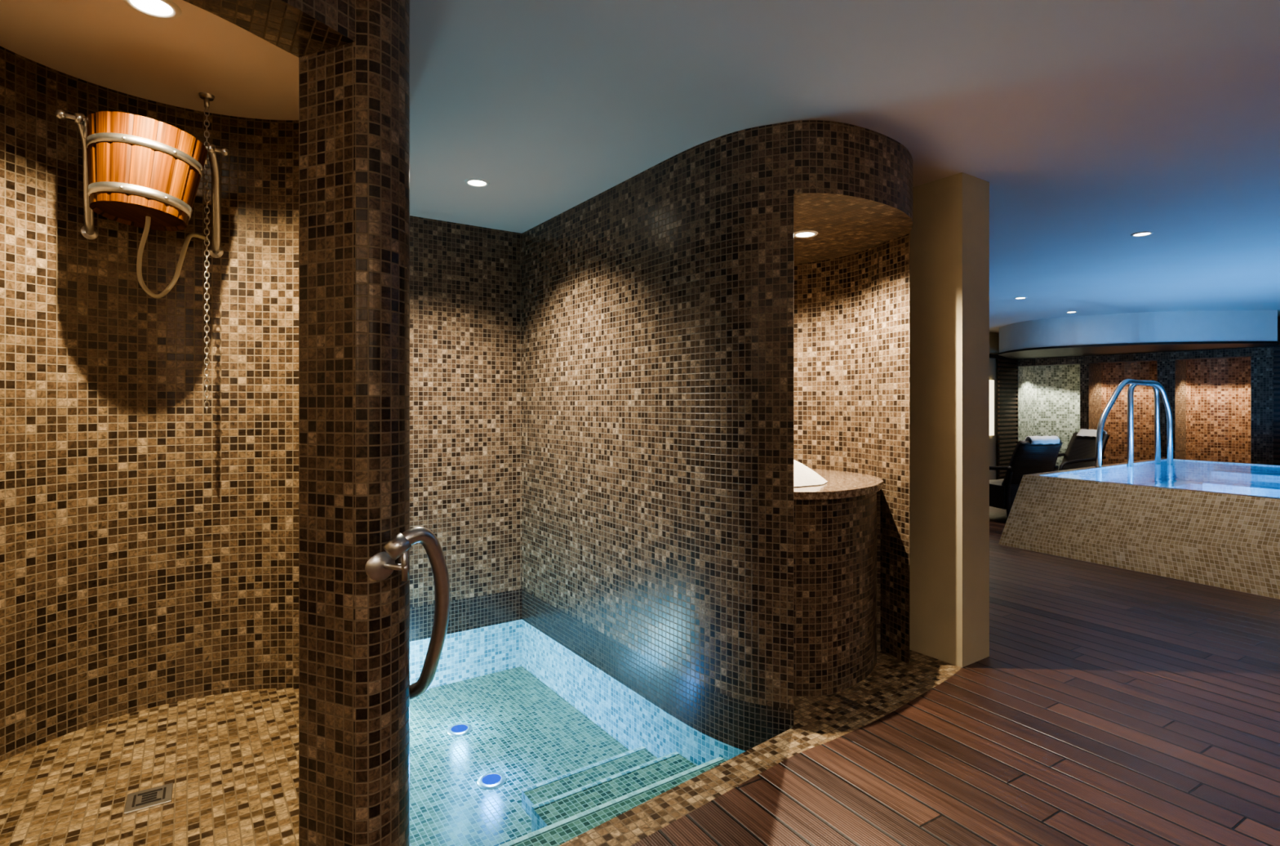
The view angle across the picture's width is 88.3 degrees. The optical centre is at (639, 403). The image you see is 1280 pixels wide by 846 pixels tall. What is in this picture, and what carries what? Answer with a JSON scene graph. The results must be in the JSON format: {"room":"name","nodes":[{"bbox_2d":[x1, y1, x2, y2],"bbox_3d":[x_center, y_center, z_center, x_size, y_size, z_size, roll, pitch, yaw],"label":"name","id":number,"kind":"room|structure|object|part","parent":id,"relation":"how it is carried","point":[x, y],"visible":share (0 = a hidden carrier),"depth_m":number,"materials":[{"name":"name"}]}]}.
{"room":"indoor spa","nodes":[
{"label":"indoor spa","id":0,"kind":"room"},
{"bbox_2d":[0,687,298,845],"bbox_3d":[-1.485,1.260,1.850,1.330,0.180,1.900,0,0,0],"label":"floor","id":1,"kind":"structure","parent":0,"point":[230,759],"depth_m":2.06,"materials":[{"name":"tile"}]},
{"bbox_2d":[123,782,173,814],"bbox_3d":[-1.455,1.167,1.955,0.112,0.008,0.112,0,0,-33],"label":"floor drain","id":2,"kind":"object","parent":1,"relation":"on","point":[140,800],"visible":1,"depth_m":1.95,"materials":[{"name":"metal"}]},
{"bbox_2d":[0,0,409,845],"bbox_3d":[-1.651,0.390,2.255,2.098,3.120,2.950,0,0,0],"label":"wall","id":3,"kind":"structure","parent":0,"point":[157,548],"depth_m":2.29,"materials":[{"name":"brown tile"}]},
{"bbox_2d":[54,109,229,298],"bbox_3d":[-1.752,-0.670,2.352,0.483,0.585,0.472,0,0,-36],"label":"shower","id":4,"kind":"object","parent":3,"relation":"attached to","point":[140,171],"visible":1,"depth_m":2.20,"materials":[{"name":"brown wood"}]},
{"bbox_3d":[-1.881,-0.940,2.141,0.028,0.030,0.030,0,0,-44],"label":"knob","id":5,"kind":"part","parent":4,"relation":"part of","materials":[{"name":"metal"}]},
{"bbox_3d":[-1.920,-0.788,2.289,0.042,0.349,0.293,0,0,-34],"label":"bracket arm","id":6,"kind":"part","parent":4,"relation":"part of","materials":[{"name":"metal"}]},
{"bbox_3d":[-1.642,-0.783,2.547,0.038,0.357,0.287,0,0,-29],"label":"bracket arm","id":7,"kind":"part","parent":4,"relation":"part of","materials":[{"name":"metal"}]},
{"bbox_3d":[-1.549,-0.940,2.459,0.028,0.030,0.030,0,0,-44],"label":"knob","id":8,"kind":"part","parent":4,"relation":"part of","materials":[{"name":"metal"}]},
{"bbox_2d":[182,0,355,57],"bbox_3d":[-1.217,-1.020,1.218,1.066,0.300,0.876,0,0,0],"label":"lintel","id":9,"kind":"object","parent":3,"relation":"attached to","point":[300,28],"depth_m":1.52,"materials":[{"name":"brown tile"}]},
{"bbox_2d":[364,526,449,698],"bbox_3d":[-0.584,0.573,1.733,0.182,0.546,0.365,0,0,0],"label":"grab rail","id":10,"kind":"object","parent":3,"relation":"attached to","point":[380,566],"visible":0.98,"depth_m":1.66,"materials":[{"name":"metal"}]},
{"bbox_3d":[-0.568,0.383,1.591,0.021,0.086,0.017,0,0,27],"label":"standoff post","id":11,"kind":"part","parent":10,"relation":"part of","materials":[{"name":"metal"}]},
{"bbox_2d":[409,215,521,688],"bbox_3d":[-1.425,0.390,4.249,1.520,3.120,0.250,0,0,-34],"label":"wall","id":12,"kind":"structure","parent":0,"point":[465,280],"depth_m":4.30,"materials":[{"name":"brown stone"}]},
{"bbox_2d":[409,666,629,845],"bbox_3d":[-0.630,1.845,3.159,1.591,0.100,2.449,0,0,-35],"label":"floor","id":13,"kind":"structure","parent":0,"point":[523,731],"depth_m":3.40,"materials":[{"name":"tile"}]},
{"bbox_2d":[446,723,471,736],"bbox_3d":[-0.994,1.789,3.630,0.135,0.012,0.135,0,0,0],"label":"underwater light","id":14,"kind":"object","parent":13,"relation":"on","point":[458,729],"visible":1,"depth_m":3.61,"materials":[{"name":"metal"}]},
{"bbox_2d":[476,771,506,789],"bbox_3d":[-0.707,1.789,3.140,0.135,0.012,0.135,0,0,0],"label":"underwater light","id":15,"kind":"object","parent":13,"relation":"on","point":[493,780],"visible":1,"depth_m":3.13,"materials":[{"name":"metal"}]},
{"bbox_2d":[497,746,726,845],"bbox_3d":[-0.124,1.668,2.688,1.213,0.254,0.916,0,0,-40],"label":"steps","id":16,"kind":"structure","parent":13,"relation":"on","point":[561,808],"depth_m":2.78,"materials":[{"name":"tile"}]},
{"bbox_2d":[0,0,1279,333],"bbox_3d":[5.900,-1.220,4.950,17.400,0.100,15.300,0,0,0],"label":"ceiling","id":17,"kind":"structure","parent":0,"point":[1091,126],"depth_m":2.50,"materials":[{"name":"paint"}]},
{"bbox_2d":[122,0,182,19],"bbox_3d":[-1.430,-1.167,1.930,0.145,0.006,0.145,0,0,0],"label":"recessed light","id":18,"kind":"object","parent":17,"relation":"in","point":[159,9],"visible":1,"depth_m":1.94,"materials":[{"name":"paint"}]},
{"bbox_2d":[198,92,214,413],"bbox_3d":[-1.643,-0.566,2.500,0.052,1.208,0.052,0,0,0],"label":"pull chain","id":19,"kind":"object","parent":17,"relation":"hanging from","point":[207,97],"visible":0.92,"depth_m":2.50,"materials":[{"name":"metal"}]},
{"bbox_3d":[-1.643,-1.147,2.500,0.018,0.045,0.018,0,0,0],"label":"ceiling post","id":20,"kind":"part","parent":19,"relation":"part of","materials":[{"name":"metal"}]},
{"bbox_2d":[464,177,489,186],"bbox_3d":[-0.860,-1.167,3.480,0.130,0.006,0.130,0,0,0],"label":"recessed light","id":21,"kind":"object","parent":17,"relation":"in","point":[474,182],"visible":1,"depth_m":3.47,"materials":[{"name":"paint"}]},
{"bbox_2d":[999,310,1279,352],"bbox_3d":[7.228,-0.975,10.015,3.623,0.390,3.591,0,0,0],"label":"curved soffit","id":22,"kind":"structure","parent":17,"relation":"attached to","point":[1214,325],"depth_m":8.41,"materials":[{"name":"paint"}]},
{"bbox_2d":[1130,231,1154,236],"bbox_3d":[3.450,-1.167,4.530,0.130,0.006,0.130,0,0,0],"label":"recessed light","id":23,"kind":"object","parent":17,"relation":"in","point":[1146,233],"visible":1,"depth_m":4.52,"materials":[{"name":"paint"}]},
{"bbox_2d":[521,193,909,765],"bbox_3d":[0.386,0.540,3.991,1.373,2.820,2.368,0,0,-35],"label":"wall","id":24,"kind":"structure","parent":0,"point":[676,373],"depth_m":3.36,"materials":[{"name":"brown tile"}]},
{"bbox_2d":[521,120,912,276],"bbox_3d":[0.328,-1.020,3.734,2.275,0.300,2.031,0,0,0],"label":"curved soffit","id":25,"kind":"object","parent":24,"relation":"attached to","point":[851,185],"depth_m":2.96,"materials":[{"name":"brown tile"}]},
{"bbox_2d":[793,230,817,238],"bbox_3d":[0.844,-0.867,3.370,0.130,0.006,0.130,0,0,0],"label":"recessed light","id":26,"kind":"object","parent":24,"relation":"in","point":[806,233],"visible":0.95,"depth_m":3.36,"materials":[{"name":"paint"}]},
{"bbox_2d":[909,172,989,666],"bbox_3d":[0.631,0.080,5.010,0.260,2.500,3.899,0,0,-34],"label":"wall","id":27,"kind":"structure","parent":0,"point":[949,233],"depth_m":3.43,"materials":[{"name":"beige paint"}]},
{"bbox_2d":[631,506,1279,845],"bbox_3d":[5.900,1.330,4.950,17.200,0.001,15.100,0,0,0],"label":"floor","id":28,"kind":"structure","parent":0,"point":[1108,705],"depth_m":2.60,"materials":[{"name":"brown wood"}]},
{"bbox_2d":[558,648,962,845],"bbox_3d":[0.064,1.640,3.016,2.940,0.620,1.533,0,0,-38],"label":"coping","id":29,"kind":"object","parent":28,"relation":"on","point":[893,682],"visible":0.34,"depth_m":2.65,"materials":[{"name":"tile"}]},
{"bbox_2d":[793,468,883,696],"bbox_3d":[0.680,0.863,3.565,1.230,0.935,1.201,0,0,0],"label":"counter","id":30,"kind":"object","parent":29,"relation":"on","point":[837,522],"depth_m":3.04,"materials":[{"name":"brown tile"}]},
{"bbox_2d":[793,459,827,486],"bbox_3d":[0.715,0.326,3.308,0.477,0.130,0.374,0,0,0],"label":"towel","id":31,"kind":"object","parent":30,"relation":"on","point":[803,475],"visible":0.28,"depth_m":3.22,"materials":[{"name":"white fabric"}]},
{"bbox_2d":[793,468,883,499],"bbox_3d":[0.677,0.412,3.565,1.225,0.035,1.201,0,0,0],"label":"countertop","id":32,"kind":"structure","parent":30,"relation":"on","point":[840,484],"depth_m":3.17,"materials":[{"name":"brown stone"}]},
{"bbox_2d":[997,358,1017,479],"bbox_3d":[6.124,0.279,10.979,0.600,2.098,0.038,0,0,-34],"label":"louvres","id":33,"kind":"object","parent":28,"relation":"on","point":[1006,368],"visible":0.79,"depth_m":10.94,"materials":[{"name":"brown wood"}]},
{"bbox_3d":[6.124,0.279,10.979,0.600,2.098,0.038,0,0,-34],"label":"panel","id":34,"kind":"part","parent":33,"relation":"part of","materials":[{"name":"brown wood"}]},
{"bbox_2d":[989,435,1062,517],"bbox_3d":[4.356,0.832,7.631,0.714,0.973,0.944,0,0,-10],"label":"lounge chair","id":35,"kind":"object","parent":28,"relation":"on","point":[1035,454],"visible":0.6,"depth_m":7.33,"materials":[{"name":"black leather"}]},
{"bbox_3d":[4.041,1.050,7.688,0.030,0.260,0.620,0,0,-10],"label":"panel","id":36,"kind":"part","parent":35,"relation":"part of","materials":[{"name":"black wicker"}]},
{"bbox_3d":[4.030,1.000,7.674,0.088,0.624,0.747,0,0,-10],"label":"arm","id":37,"kind":"part","parent":35,"relation":"part of","materials":[{"name":"black wicker"}]},
{"bbox_3d":[4.120,1.033,7.356,0.063,0.571,0.084,0,0,-10],"label":"leg","id":38,"kind":"part","parent":35,"relation":"part of","materials":[{"name":"black wicker"}]},
{"bbox_3d":[4.392,1.070,7.425,0.560,0.360,0.030,0,0,-10],"label":"panel","id":39,"kind":"part","parent":35,"relation":"part of","materials":[{"name":"black wicker"}]},
{"bbox_2d":[1024,435,1059,444],"bbox_3d":[4.422,0.400,7.257,0.347,0.109,0.183,0,0,-10],"label":"towel","id":40,"kind":"object","parent":35,"relation":"hanging from","point":[1054,439],"depth_m":7.19,"materials":[{"name":"white fabric"}]},
{"bbox_2d":[1054,428,1109,471],"bbox_3d":[5.868,0.832,9.019,0.944,0.973,0.714,0,0,-12],"label":"lounge chair","id":41,"kind":"object","parent":28,"relation":"on","point":[1080,452],"visible":0.37,"depth_m":9.11,"materials":[{"name":"black wicker"}]},
{"bbox_3d":[5.707,1.000,9.304,0.747,0.624,0.088,0,0,-12],"label":"arm","id":42,"kind":"part","parent":41,"relation":"part of","materials":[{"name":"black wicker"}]},
{"bbox_3d":[5.837,1.000,8.692,0.747,0.624,0.088,0,0,-12],"label":"arm","id":43,"kind":"part","parent":41,"relation":"part of","materials":[{"name":"black wicker"}]},
{"bbox_2d":[1075,428,1106,437],"bbox_3d":[6.240,0.400,9.098,0.183,0.109,0.347,0,0,-12],"label":"towel","id":44,"kind":"object","parent":41,"relation":"hanging from","point":[1083,433],"depth_m":9.13,"materials":[{"name":"white fabric"}]},
{"bbox_2d":[998,457,1279,599],"bbox_3d":[5.967,1.005,5.606,3.879,0.650,4.392,0,0,-29],"label":"pool","id":45,"kind":"object","parent":28,"relation":"on","point":[1209,522],"visible":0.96,"depth_m":5.42,"materials":[{"name":"beige tile"}]},
{"bbox_2d":[1095,378,1173,466],"bbox_3d":[5.555,0.216,7.455,1.266,0.990,0.725,0,0,0],"label":"handrail","id":46,"kind":"object","parent":45,"relation":"attached to","point":[1157,388],"depth_m":7.45,"materials":[{"name":"silver metal"}]},
{"bbox_2d":[1042,458,1279,490],"bbox_3d":[6.031,0.990,5.712,4.440,0.620,4.966,0,0,0],"label":"water","id":47,"kind":"object","parent":45,"relation":"in","point":[1184,474],"depth_m":6.29,"materials":[{"name":"liquid"}]},
{"bbox_2d":[989,332,999,479],"bbox_3d":[3.315,0.080,9.187,9.696,2.500,0.179,0,0,-35],"label":"wall","id":48,"kind":"structure","parent":0,"point":[993,337],"depth_m":10.84,"materials":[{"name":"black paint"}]},
{"bbox_2d":[989,379,994,435],"bbox_3d":[5.519,0.060,10.598,0.630,0.900,0.020,0,0,-34],"label":"window","id":49,"kind":"structure","parent":48,"relation":"in","point":[991,382],"depth_m":10.72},
{"bbox_2d":[989,353,1017,359],"bbox_3d":[5.712,-0.780,10.731,1.364,0.060,0.972,0,0,0],"label":"trim","id":50,"kind":"structure","parent":48,"relation":"attached to","point":[991,356],"depth_m":10.76,"materials":[{"name":"black"}]},
{"bbox_2d":[997,341,1279,359],"bbox_3d":[7.040,-0.768,9.589,3.030,0.027,3.299,0,0,-40],"label":"trim","id":51,"kind":"structure","parent":48,"relation":"attached to","point":[1148,347],"depth_m":9.04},
{"bbox_2d":[1031,356,1250,466],"bbox_3d":[7.905,0.275,10.467,0.450,2.110,2.929,0,0,-38],"label":"wall","id":52,"kind":"structure","parent":0,"point":[1218,390],"depth_m":10.46,"materials":[{"name":"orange tile"}]},
{"bbox_2d":[1016,366,1031,443],"bbox_3d":[6.754,0.275,11.466,0.950,2.110,0.060,0,0,-38],"label":"wall pier","id":53,"kind":"object","parent":52,"relation":"attached to","point":[1024,373],"visible":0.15,"depth_m":11.29,"materials":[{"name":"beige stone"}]},
{"bbox_2d":[1080,363,1101,429],"bbox_3d":[7.371,0.275,10.668,0.950,2.110,0.120,0,0,-38],"label":"wall pier","id":54,"kind":"object","parent":52,"relation":"attached to","point":[1090,373],"visible":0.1,"depth_m":10.41,"materials":[{"name":"black tile"}]},
{"bbox_2d":[1016,346,1273,366],"bbox_3d":[7.414,-0.710,9.981,0.182,0.140,3.218,0,0,-38],"label":"lintel","id":55,"kind":"object","parent":52,"relation":"attached to","point":[1258,351],"visible":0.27,"depth_m":9.69,"materials":[{"name":"brown stone"}]},
{"bbox_2d":[1156,359,1186,458],"bbox_3d":[8.004,0.275,9.849,0.950,2.110,0.210,0,0,-38],"label":"wall pier","id":56,"kind":"object","parent":52,"relation":"attached to","point":[1171,374],"visible":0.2,"depth_m":9.58,"materials":[{"name":"black tile"}]},
{"bbox_2d":[1250,355,1273,464],"bbox_3d":[8.633,0.275,9.034,0.950,2.110,0.230,0,0,-38],"label":"wall pier","id":57,"kind":"object","parent":52,"relation":"attached to","point":[1261,366],"visible":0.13,"depth_m":8.74,"materials":[{"name":"black tile"}]},
{"bbox_3d":[11.570,0.080,4.553,6.388,2.500,8.221,0,0,0],"label":"wall","id":58,"kind":"structure","parent":0,"visible":0},
{"bbox_2d":[1273,344,1279,464],"bbox_3d":[8.887,0.279,7.835,0.041,2.098,1.979,0,0,-38],"label":"panel","id":59,"kind":"object","parent":58,"relation":"attached to","point":[1276,348],"visible":0.73,"depth_m":8.59,"materials":[{"name":"brown wood"}]}
]}

